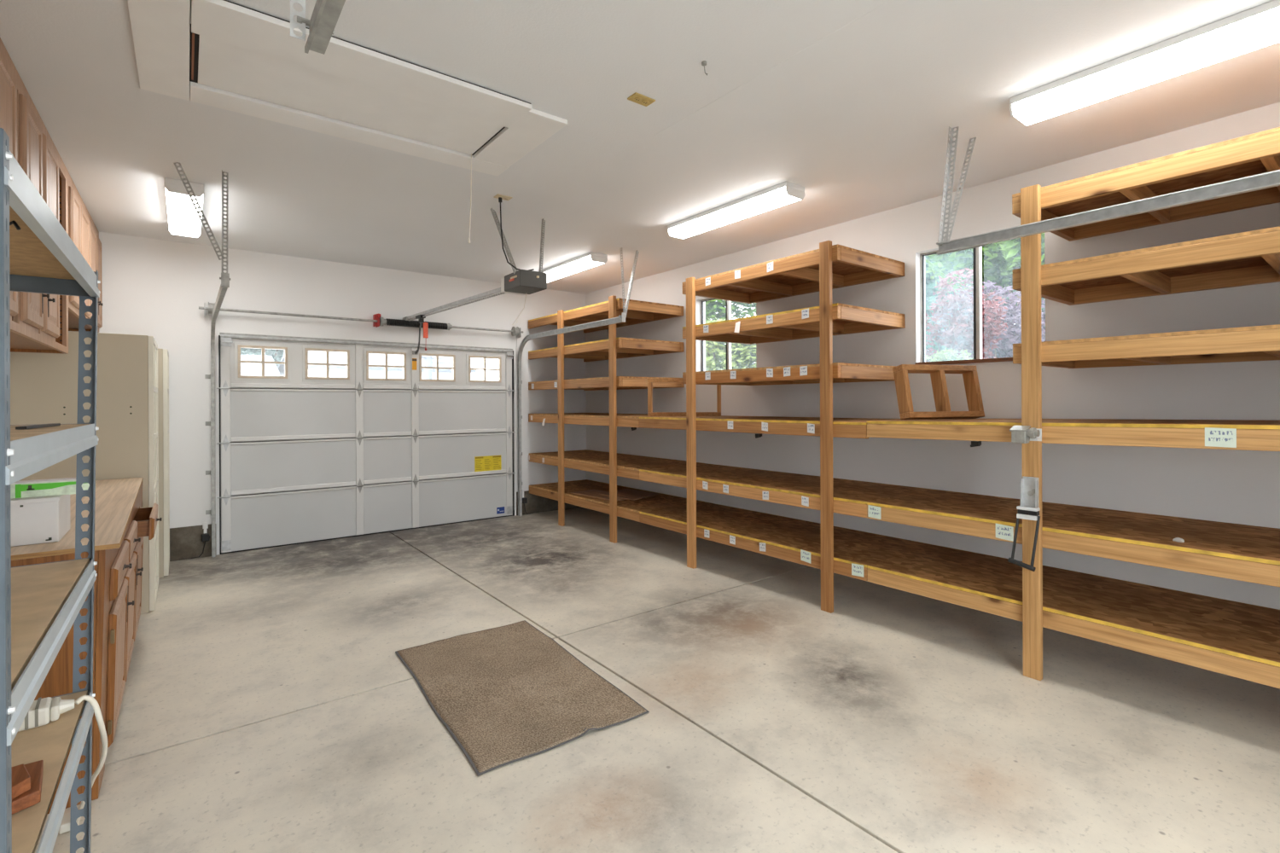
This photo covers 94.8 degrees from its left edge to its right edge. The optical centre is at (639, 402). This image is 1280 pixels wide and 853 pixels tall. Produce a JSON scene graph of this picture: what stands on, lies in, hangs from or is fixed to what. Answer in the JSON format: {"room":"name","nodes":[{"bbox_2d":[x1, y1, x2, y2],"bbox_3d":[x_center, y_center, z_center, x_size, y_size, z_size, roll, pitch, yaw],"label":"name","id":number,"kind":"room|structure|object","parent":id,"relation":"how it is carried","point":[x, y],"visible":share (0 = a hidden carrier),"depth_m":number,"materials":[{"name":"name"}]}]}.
{"room":"garage","nodes":[
{"label":"garage","id":0,"kind":"room"},
{"bbox_2d":[69,232,586,555],"bbox_3d":[-2.929,-0.018,6.676,5.358,2.978,0.150,0,0,-38],"label":"wall","id":1,"kind":"structure","parent":0,"point":[157,288],"depth_m":6.00,"materials":[{"name":"white paint"}]},
{"bbox_2d":[173,162,230,558],"bbox_3d":[-3.409,-0.018,4.729,0.291,2.982,2.337,0,0,-33],"label":"door track","id":2,"kind":"object","parent":1,"relation":"attached to","point":[224,278],"visible":1,"depth_m":4.36,"materials":[{"name":"metal"}]},
{"bbox_2d":[191,520,209,558],"bbox_3d":[-4.150,1.302,5.558,0.147,0.341,0.078,0,0,-38],"label":"sensor","id":3,"kind":"object","parent":2,"relation":"attached to","point":[205,538],"visible":1,"depth_m":5.57,"materials":[{"name":"black plastic"}]},
{"bbox_2d":[198,302,523,510],"bbox_3d":[-2.827,0.210,6.556,3.330,2.360,0.161,0,0,-38],"label":"shaft","id":4,"kind":"object","parent":1,"relation":"attached to","point":[377,321],"visible":0.88,"depth_m":6.53,"materials":[{"name":"metal"}]},
{"bbox_2d":[216,334,515,554],"bbox_3d":[-2.859,0.405,6.646,3.114,2.130,0.095,0,0,-38],"label":"door","id":5,"kind":"structure","parent":1,"relation":"in","point":[301,462],"depth_m":6.44,"materials":[{"name":"white metal"}]},
{"bbox_2d":[475,455,500,470],"bbox_3d":[-1.902,0.760,7.382,0.340,0.158,0.001,0,0,-38],"label":"print","id":6,"kind":"object","parent":5,"relation":"attached to","point":[482,462],"depth_m":7.38},
{"bbox_2d":[219,332,512,350],"bbox_3d":[-2.854,-0.668,6.643,3.076,0.022,0.014,0,0,-38],"label":"trim","id":7,"kind":"structure","parent":1,"relation":"attached to","point":[229,334],"depth_m":6.43,"materials":[{"name":"metal"}]},
{"bbox_2d":[169,490,581,561],"bbox_3d":[-2.870,1.318,6.609,5.358,0.305,0.020,0,0,-38],"label":"baseboard","id":8,"kind":"structure","parent":1,"relation":"attached to","point":[185,543],"depth_m":5.58,"materials":[{"name":"concrete"}]},
{"bbox_2d":[517,247,639,516],"bbox_3d":[-0.793,-0.030,6.747,0.256,2.981,2.346,0,0,-38],"label":"door track","id":9,"kind":"object","parent":1,"relation":"attached to","point":[621,318],"visible":1,"depth_m":7.08,"materials":[{"name":"metal"}]},
{"bbox_2d":[522,488,529,514],"bbox_3d":[-1.470,1.289,7.626,0.147,0.341,0.078,0,0,-38],"label":"sensor","id":10,"kind":"object","parent":9,"relation":"attached to","point":[524,499],"visible":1,"depth_m":7.59,"materials":[{"name":"black plastic"}]},
{"bbox_2d":[0,0,1279,293],"bbox_3d":[-0.462,-1.579,3.470,5.758,0.120,8.350,0,0,-38],"label":"ceiling","id":11,"kind":"structure","parent":0,"point":[860,119],"depth_m":3.14,"materials":[{"name":"white paint"}]},
{"bbox_2d":[164,177,203,238],"bbox_3d":[-3.486,-1.459,4.509,0.212,0.090,1.270,0,0,-38],"label":"ceiling light","id":12,"kind":"object","parent":11,"relation":"attached to","point":[183,220],"visible":0.96,"depth_m":4.31,"materials":[{"name":"white plastic"}]},
{"bbox_2d":[290,0,345,54],"bbox_3d":[-0.080,-0.033,0.251,0.324,2.981,2.326,0,0,-38],"label":"door track","id":13,"kind":"object","parent":11,"relation":"attached to","point":[325,15],"visible":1,"depth_m":1.19,"materials":[{"name":"metal"}]},
{"bbox_2d":[127,0,567,243],"bbox_3d":[-1.258,-1.238,2.826,1.804,0.552,1.305,0,0,-38],"label":"attic hatch","id":14,"kind":"object","parent":11,"relation":"attached to","point":[235,57],"visible":1,"depth_m":2.80,"materials":[{"name":"white paint"}]},
{"bbox_2d":[402,197,546,354],"bbox_3d":[-1.285,-1.043,5.934,1.430,0.973,3.098,0,0,-35],"label":"garage door opener","id":15,"kind":"object","parent":11,"relation":"hanging from","point":[520,282],"visible":1,"depth_m":4.58,"materials":[{"name":"grey plastic"}]},
{"bbox_2d":[493,193,512,200],"bbox_3d":[-1.011,-1.509,4.347,0.118,0.013,0.078,0,0,-38],"label":"outlet","id":16,"kind":"object","parent":11,"relation":"attached to","point":[503,197],"visible":0.97,"depth_m":4.34,"materials":[{"name":"beige plastic"}]},
{"bbox_2d":[541,251,607,282],"bbox_3d":[-0.802,-1.472,6.504,0.200,0.090,1.270,0,0,-38],"label":"ceiling light","id":17,"kind":"object","parent":11,"relation":"attached to","point":[590,259],"visible":0.73,"depth_m":6.26,"materials":[{"name":"white plastic"}]},
{"bbox_2d":[314,2,888,208],"bbox_3d":[-0.789,-1.522,3.400,4.124,0.011,0.685,0,0,25],"label":"seam","id":18,"kind":"structure","parent":11,"relation":"attached to","point":[358,145],"depth_m":2.96,"materials":[{"name":"white paint"}]},
{"bbox_2d":[627,92,655,106],"bbox_3d":[0.006,-1.514,2.952,0.125,0.013,0.075,0,0,-38],"label":"outlet","id":19,"kind":"object","parent":11,"relation":"attached to","point":[636,97],"visible":1,"depth_m":2.94,"materials":[{"name":"plastic"}]},
{"bbox_2d":[634,97,640,101],"bbox_3d":[-0.012,-1.511,2.937,0.034,0.004,0.033,0,0,1],"label":"socket","id":20,"kind":"object","parent":19,"relation":"attached to","point":[636,99],"depth_m":2.93,"materials":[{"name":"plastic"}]},
{"bbox_2d":[701,60,707,75],"bbox_3d":[0.289,-1.488,2.632,0.023,0.066,0.030,0,0,-38],"label":"ceiling hook","id":21,"kind":"object","parent":11,"relation":"attached to","point":[704,62],"visible":1,"depth_m":2.63,"materials":[{"name":"metal"}]},
{"bbox_2d":[667,180,805,239],"bbox_3d":[0.704,-1.479,4.625,0.200,0.090,1.275,0,0,-38],"label":"ceiling light","id":22,"kind":"object","parent":11,"relation":"attached to","point":[785,193],"visible":1,"depth_m":4.47,"materials":[{"name":"white plastic"}]},
{"bbox_2d":[936,126,1279,255],"bbox_3d":[2.538,-0.044,2.409,0.260,2.978,2.546,0,0,-38],"label":"door track","id":23,"kind":"object","parent":11,"relation":"attached to","point":[1271,179],"visible":1,"depth_m":2.86,"materials":[{"name":"metal"}]},
{"bbox_2d":[1009,0,1279,127],"bbox_3d":[2.342,-1.486,2.510,0.215,0.090,1.305,0,0,-38],"label":"ceiling light","id":24,"kind":"object","parent":11,"relation":"attached to","point":[1257,27],"visible":1,"depth_m":2.55,"materials":[{"name":"white painted metal"},{"name":"glowing frosted acrylic diffuser"}]},
{"bbox_2d":[34,506,1279,852],"bbox_3d":[-0.435,1.539,3.454,5.758,0.160,8.310,0,0,-38],"label":"floor","id":25,"kind":"structure","parent":0,"point":[269,704],"depth_m":2.69,"materials":[{"name":"concrete"}]},
{"bbox_2d":[0,128,100,852],"bbox_3d":[-1.460,0.534,1.186,0.462,1.860,1.177,0,0,-38],"label":"shelving","id":26,"kind":"object","parent":25,"relation":"on","point":[40,604],"visible":1,"depth_m":1.26,"materials":[{"name":"silver metal"}]},
{"bbox_2d":[9,221,20,230],"bbox_3d":[-1.178,-0.341,1.100,0.069,0.046,0.013,0,0,28],"label":"wire hook","id":27,"kind":"object","parent":26,"relation":"attached to","point":[14,223],"visible":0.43,"depth_m":1.09,"materials":[{"name":"black metal"}]},
{"bbox_2d":[11,760,43,814],"bbox_3d":[-1.269,0.785,1.165,0.128,0.025,0.199,0,0,-38],"label":"wood block","id":28,"kind":"object","parent":26,"relation":"on","point":[32,797],"visible":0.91,"depth_m":1.17,"materials":[{"name":"brown wood"}]},
{"bbox_2d":[11,763,30,799],"bbox_3d":[-1.250,0.759,1.121,0.125,0.025,0.172,0,0,-44],"label":"wood block","id":29,"kind":"object","parent":28,"relation":"on","point":[20,776],"visible":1,"depth_m":1.17,"materials":[{"name":"brown wood"}]},
{"bbox_2d":[15,423,60,429],"bbox_3d":[-1.464,0.058,1.435,0.018,0.006,0.261,0,0,-33],"label":"stick","id":30,"kind":"object","parent":26,"relation":"on","point":[49,424],"visible":1,"depth_m":1.41,"materials":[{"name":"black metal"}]},
{"bbox_2d":[17,695,107,834],"bbox_3d":[-1.791,1.108,1.699,0.417,0.708,0.823,0,0,-38],"label":"power strip","id":31,"kind":"object","parent":26,"relation":"on","point":[41,712],"visible":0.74,"depth_m":1.50,"materials":[{"name":"white plastic"}]},
{"bbox_2d":[10,331,158,614],"bbox_3d":[-3.960,0.506,4.241,0.737,1.940,0.843,0,0,-38],"label":"tall cabinet","id":32,"kind":"object","parent":25,"relation":"on","point":[43,386],"visible":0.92,"depth_m":4.00,"materials":[{"name":"beige laminate"}]},
{"bbox_2d":[11,482,161,814],"bbox_3d":[-2.940,1.008,2.967,0.794,0.925,2.395,0,0,-38],"label":"base cabinet","id":33,"kind":"object","parent":25,"relation":"on","point":[118,583],"visible":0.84,"depth_m":2.35,"materials":[{"name":"brown wood"}]},
{"bbox_2d":[11,477,142,560],"bbox_3d":[-2.953,0.531,2.921,0.722,0.021,2.465,0,0,-38],"label":"countertop","id":34,"kind":"structure","parent":33,"relation":"on","point":[115,499],"depth_m":2.55,"materials":[{"name":"brown wood"}]},
{"bbox_2d":[10,494,70,546],"bbox_3d":[-2.396,0.437,2.179,0.391,0.166,0.286,0,0,-38],"label":"storage box","id":35,"kind":"object","parent":34,"relation":"on","point":[38,520],"visible":0.7,"depth_m":2.15,"materials":[{"name":"white plastic"}]},
{"bbox_2d":[10,477,89,499],"bbox_3d":[-2.322,0.324,2.169,0.460,0.056,0.080,0,0,-38],"label":"box","id":36,"kind":"object","parent":35,"relation":"on","point":[23,489],"visible":0.65,"depth_m":2.20,"materials":[{"name":"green cardboard"}]},
{"bbox_2d":[26,485,34,490],"bbox_3d":[-2.251,0.317,2.175,0.020,0.018,0.001,0,0,-38],"label":"print","id":37,"kind":"object","parent":36,"relation":"attached to","point":[28,487],"depth_m":2.17},
{"bbox_2d":[157,349,169,578],"bbox_3d":[-4.481,0.516,4.963,0.793,1.925,0.595,0,0,-38],"label":"tall cabinet","id":38,"kind":"object","parent":25,"relation":"on","point":[163,355],"visible":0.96,"depth_m":4.96,"materials":[{"name":"beige laminate"}]},
{"bbox_2d":[395,620,649,776],"bbox_3d":[-0.695,1.448,3.106,0.831,0.020,1.427,0,0,-35],"label":"floor mat","id":39,"kind":"object","parent":25,"relation":"on","point":[506,695],"visible":1,"depth_m":2.93,"materials":[{"name":"brown carpet"}]},
{"bbox_2d":[528,127,1279,688],"bbox_3d":[1.164,0.163,4.933,1.000,2.576,7.588,0,0,-38],"label":"storage rack","id":40,"kind":"object","parent":25,"relation":"on","point":[1239,640],"depth_m":3.38,"materials":[{"name":"brown wood"}]},
{"bbox_2d":[528,413,647,418],"bbox_3d":[-0.381,0.156,7.023,0.892,0.018,2.364,0,0,-38],"label":"shelf","id":41,"kind":"object","parent":40,"relation":"attached to","point":[555,416],"depth_m":6.83,"materials":[{"name":"brown wood"}]},
{"bbox_2d":[528,376,666,383],"bbox_3d":[-0.482,-0.258,7.152,0.892,0.018,2.039,0,0,-38],"label":"shelf","id":42,"kind":"object","parent":40,"relation":"attached to","point":[616,378],"depth_m":6.38,"materials":[{"name":"brown wood"}]},
{"bbox_2d":[570,489,626,501],"bbox_3d":[-0.418,1.069,6.765,0.358,0.014,0.795,0,0,-44],"label":"board","id":43,"kind":"object","parent":40,"relation":"on","point":[590,493],"visible":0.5,"depth_m":6.78,"materials":[{"name":"brown wood"}]},
{"bbox_2d":[599,488,660,500],"bbox_3d":[-0.118,1.053,6.725,0.632,0.012,0.516,0,0,44],"label":"board","id":44,"kind":"object","parent":43,"relation":"on","point":[628,494],"visible":0.91,"depth_m":6.68,"materials":[{"name":"brown wood"}]},
{"bbox_2d":[528,297,683,321],"bbox_3d":[-0.486,-1.064,7.152,0.892,0.018,2.039,0,0,-38],"label":"shelf","id":45,"kind":"object","parent":40,"relation":"attached to","point":[615,300],"depth_m":6.60,"materials":[{"name":"brown wood"}]},
{"bbox_2d":[528,337,683,352],"bbox_3d":[-0.484,-0.659,7.152,0.892,0.018,2.039,0,0,-38],"label":"shelf","id":46,"kind":"object","parent":40,"relation":"attached to","point":[616,340],"depth_m":6.46,"materials":[{"name":"brown wood"}]},
{"bbox_2d":[529,449,702,471],"bbox_3d":[-0.378,0.673,7.023,0.892,0.018,2.364,0,0,-38],"label":"shelf","id":47,"kind":"object","parent":40,"relation":"attached to","point":[584,457],"depth_m":6.75,"materials":[{"name":"brown wood"}]},
{"bbox_2d":[529,479,703,512],"bbox_3d":[-0.376,1.089,7.023,0.892,0.018,2.364,0,0,-38],"label":"shelf","id":48,"kind":"object","parent":40,"relation":"attached to","point":[662,501],"depth_m":6.63,"materials":[{"name":"brown wood"}]},
{"bbox_2d":[647,378,721,416],"bbox_3d":[0.439,-0.049,5.826,0.718,0.375,0.089,0,0,7],"label":"frame","id":49,"kind":"object","parent":40,"relation":"on","point":[650,381],"visible":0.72,"depth_m":5.80,"materials":[{"name":"brown wood"}]},
{"bbox_2d":[639,415,900,424],"bbox_3d":[1.092,0.147,5.114,0.892,0.022,2.451,0,0,-38],"label":"shelf","id":50,"kind":"object","parent":40,"relation":"attached to","point":[723,420],"depth_m":4.82,"materials":[{"name":"brown wood"}]},
{"bbox_2d":[639,463,932,505],"bbox_3d":[1.095,0.668,5.114,0.892,0.018,2.451,0,0,-38],"label":"shelf","id":51,"kind":"object","parent":40,"relation":"attached to","point":[803,486],"depth_m":4.78,"materials":[{"name":"brown wood"}]},
{"bbox_2d":[639,501,932,568],"bbox_3d":[1.097,1.084,5.114,0.892,0.018,2.451,0,0,-38],"label":"shelf","id":52,"kind":"object","parent":40,"relation":"attached to","point":[852,549],"depth_m":4.80,"materials":[{"name":"brown wood"}]},
{"bbox_2d":[682,362,896,374],"bbox_3d":[1.224,-0.262,4.940,0.892,0.018,1.591,0,0,-38],"label":"shelf","id":53,"kind":"object","parent":40,"relation":"attached to","point":[834,365],"depth_m":4.39,"materials":[{"name":"brown wood"}]},
{"bbox_2d":[682,244,904,294],"bbox_3d":[1.221,-1.074,4.940,0.892,0.018,1.591,0,0,-38],"label":"shelf","id":54,"kind":"object","parent":40,"relation":"attached to","point":[840,270],"depth_m":4.80,"materials":[{"name":"brown wood"}]},
{"bbox_2d":[682,302,904,330],"bbox_3d":[1.223,-0.671,4.940,0.892,0.018,1.591,0,0,-38],"label":"shelf","id":55,"kind":"object","parent":40,"relation":"attached to","point":[834,306],"depth_m":4.51,"materials":[{"name":"brown wood"}]},
{"bbox_2d":[892,364,984,419],"bbox_3d":[1.973,-0.066,3.885,0.604,0.360,0.156,0,0,-17],"label":"frame","id":56,"kind":"object","parent":40,"relation":"on","point":[937,373],"visible":1,"depth_m":3.86,"materials":[{"name":"brown wood"}]},
{"bbox_2d":[1009,425,1041,443],"bbox_3d":[2.011,0.170,3.073,0.061,0.091,0.130,0,0,-38],"label":"box","id":57,"kind":"object","parent":40,"relation":"attached to","point":[1020,434],"visible":1,"depth_m":3.06,"materials":[{"name":"metal"}]},
{"bbox_2d":[866,418,1279,430],"bbox_3d":[2.683,0.109,3.051,0.892,0.054,2.751,0,0,-38],"label":"shelf","id":58,"kind":"object","parent":40,"relation":"attached to","point":[945,424],"depth_m":3.05,"materials":[{"name":"brown wood"}]},
{"bbox_2d":[866,489,1279,565],"bbox_3d":[2.686,0.660,3.051,0.892,0.018,2.751,0,0,-38],"label":"shelf","id":59,"kind":"object","parent":40,"relation":"attached to","point":[1230,543],"depth_m":3.11,"materials":[{"name":"brown wood"}]},
{"bbox_2d":[867,545,1279,667],"bbox_3d":[2.688,1.076,3.051,0.892,0.018,2.751,0,0,-38],"label":"shelf","id":60,"kind":"object","parent":40,"relation":"attached to","point":[1245,633],"depth_m":3.13,"materials":[{"name":"brown wood"}]},
{"bbox_2d":[1012,127,1279,216],"bbox_3d":[2.941,-1.118,2.709,0.892,0.018,1.886,0,0,-38],"label":"shelf","id":61,"kind":"object","parent":40,"relation":"attached to","point":[1256,167],"depth_m":2.92,"materials":[{"name":"brown wood"}]},
{"bbox_2d":[1012,226,1279,290],"bbox_3d":[2.943,-0.712,2.709,0.892,0.018,1.886,0,0,-38],"label":"shelf","id":62,"kind":"object","parent":40,"relation":"attached to","point":[1256,263],"depth_m":3.01,"materials":[{"name":"brown wood"}]},
{"bbox_2d":[1012,324,1279,347],"bbox_3d":[2.945,-0.311,2.709,0.892,0.018,1.886,0,0,-38],"label":"shelf","id":63,"kind":"object","parent":40,"relation":"attached to","point":[1265,329],"depth_m":2.69,"materials":[{"name":"brown wood"}]},
{"bbox_2d":[1172,537,1184,542],"bbox_3d":[2.513,0.642,2.747,0.032,0.020,0.041,0,0,-38],"label":"pebble","id":64,"kind":"object","parent":40,"relation":"on","point":[1177,539],"visible":1,"depth_m":2.74,"materials":[{"name":"stone"}]},
{"bbox_2d":[585,102,1279,610],"bbox_3d":[1.725,-0.040,5.152,0.150,2.978,8.250,0,0,-38],"label":"wall","id":65,"kind":"structure","parent":0,"point":[1235,486],"depth_m":4.00,"materials":[{"name":"white paint"}]},
{"bbox_2d":[695,297,756,372],"bbox_3d":[0.923,-0.701,6.149,0.138,0.862,0.885,0,0,-38],"label":"window","id":66,"kind":"structure","parent":65,"relation":"in","point":[700,303],"depth_m":6.47,"materials":[{"name":"white plastic"}]},
{"bbox_2d":[914,232,1046,365],"bbox_3d":[2.423,-0.716,4.204,0.138,0.877,0.877,0,0,-38],"label":"window","id":67,"kind":"structure","parent":65,"relation":"in","point":[977,252],"depth_m":4.30,"materials":[{"name":"white plastic"}]},
{"bbox_3d":[-2.636,-0.020,1.787,0.150,2.978,8.250,0,0,-38],"label":"wall","id":68,"kind":"structure","parent":0,"visible":0},
{"bbox_2d":[0,37,68,354],"bbox_3d":[-2.866,-0.910,2.509,0.365,1.188,3.070,0,0,-38],"label":"upper cabinet","id":69,"kind":"object","parent":68,"relation":"attached to","point":[38,322],"visible":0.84,"depth_m":2.93,"materials":[{"name":"brown wood"}]},
{"bbox_2d":[67,170,102,332],"bbox_3d":[-4.333,-1.055,4.410,0.365,0.885,1.726,0,0,-38],"label":"upper cabinet","id":70,"kind":"object","parent":68,"relation":"attached to","point":[82,229],"visible":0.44,"depth_m":4.33,"materials":[{"name":"brown wood"}]},
{"label":"outside","id":71,"kind":"structure","parent":0,"visible":0},
{"bbox_3d":[-26.288,1.747,13.285,34.588,0.270,38.838,0,0,-38],"label":"driveway","id":72,"kind":"object","parent":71,"visible":0},
{"bbox_2d":[240,354,279,376],"bbox_3d":[-17.426,-0.200,23.816,4.300,3.540,5.800,0,0,-38],"label":"house","id":73,"kind":"structure","parent":72,"relation":"on","point":[247,369],"depth_m":23.10,"materials":[{"name":"grey"}]},
{"bbox_2d":[240,348,284,366],"bbox_3d":[-18.142,-2.185,29.785,7.531,7.560,4.622,0,0,-38],"label":"tree","id":74,"kind":"object","parent":72,"relation":"on","point":[276,355],"visible":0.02,"depth_m":29.53,"materials":[{"name":"green plant"}]},
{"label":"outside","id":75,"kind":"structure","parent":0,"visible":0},
{"bbox_3d":[3.983,1.613,31.389,35.360,0.250,47.150,0,0,-38],"label":"ground","id":76,"kind":"structure","parent":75,"visible":0},
{"bbox_2d":[277,350,476,389],"bbox_3d":[-11.731,-0.302,25.683,6.400,3.690,7.800,0,0,-38],"label":"house","id":77,"kind":"structure","parent":76,"relation":"on","point":[313,357],"depth_m":23.00,"materials":[{"name":"white"}]},
{"bbox_2d":[421,355,497,390],"bbox_3d":[-4.894,-0.105,22.781,0.316,3.230,7.973,0,0,44],"label":"garage door window","id":78,"kind":"structure","parent":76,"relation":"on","point":[428,362],"depth_m":20.20,"materials":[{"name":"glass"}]},
{"bbox_2d":[705,318,756,371],"bbox_3d":[1.512,0.045,10.091,1.501,2.912,2.151,0,0,-38],"label":"shrub","id":79,"kind":"object","parent":76,"relation":"on","point":[743,356],"visible":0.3,"depth_m":9.60,"materials":[{"name":"green plant"}]},
{"bbox_2d":[705,299,756,367],"bbox_3d":[1.877,-1.889,16.979,4.819,6.776,5.758,0,0,-38],"label":"tree","id":80,"kind":"object","parent":76,"relation":"on","point":[713,306],"visible":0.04,"depth_m":16.12,"materials":[{"name":"green plant"}]},
{"bbox_2d":[925,347,972,361],"bbox_3d":[2.634,0.514,5.006,0.485,1.964,0.470,0,0,-38],"label":"shrub","id":81,"kind":"object","parent":76,"relation":"on","point":[943,355],"visible":0.21,"depth_m":4.89,"materials":[{"name":"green plant"}]},
{"bbox_2d":[925,253,997,361],"bbox_3d":[6.348,-1.051,12.639,3.426,5.058,2.314,0,0,-38],"label":"shrub","id":82,"kind":"object","parent":76,"relation":"on","point":[929,283],"visible":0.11,"depth_m":11.49,"materials":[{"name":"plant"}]},
{"bbox_2d":[925,267,1007,361],"bbox_3d":[2.886,0.124,5.744,0.723,2.740,1.314,0,0,-38],"label":"shrub","id":83,"kind":"object","parent":76,"relation":"on","point":[959,334],"visible":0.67,"depth_m":5.44,"materials":[{"name":"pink plant"}]},
{"bbox_2d":[925,232,1045,325],"bbox_3d":[5.641,-1.205,8.563,2.483,5.374,2.228,0,0,-21],"label":"tree","id":84,"kind":"object","parent":76,"relation":"on","point":[999,259],"visible":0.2,"depth_m":8.54,"materials":[{"name":"green plant"}]},
{"bbox_2d":[926,257,1045,351],"bbox_3d":[10.052,-2.823,21.018,6.965,8.568,13.886,0,0,-38],"label":"tree","id":85,"kind":"object","parent":76,"relation":"on","point":[1042,299],"visible":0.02,"depth_m":17.05,"materials":[{"name":"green plant"}]},
{"bbox_2d":[927,279,1045,358],"bbox_3d":[4.242,0.064,6.346,1.391,2.848,1.780,0,0,-28],"label":"shrub","id":86,"kind":"object","parent":76,"relation":"on","point":[1013,335],"visible":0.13,"depth_m":6.37,"materials":[{"name":"purple plant"}]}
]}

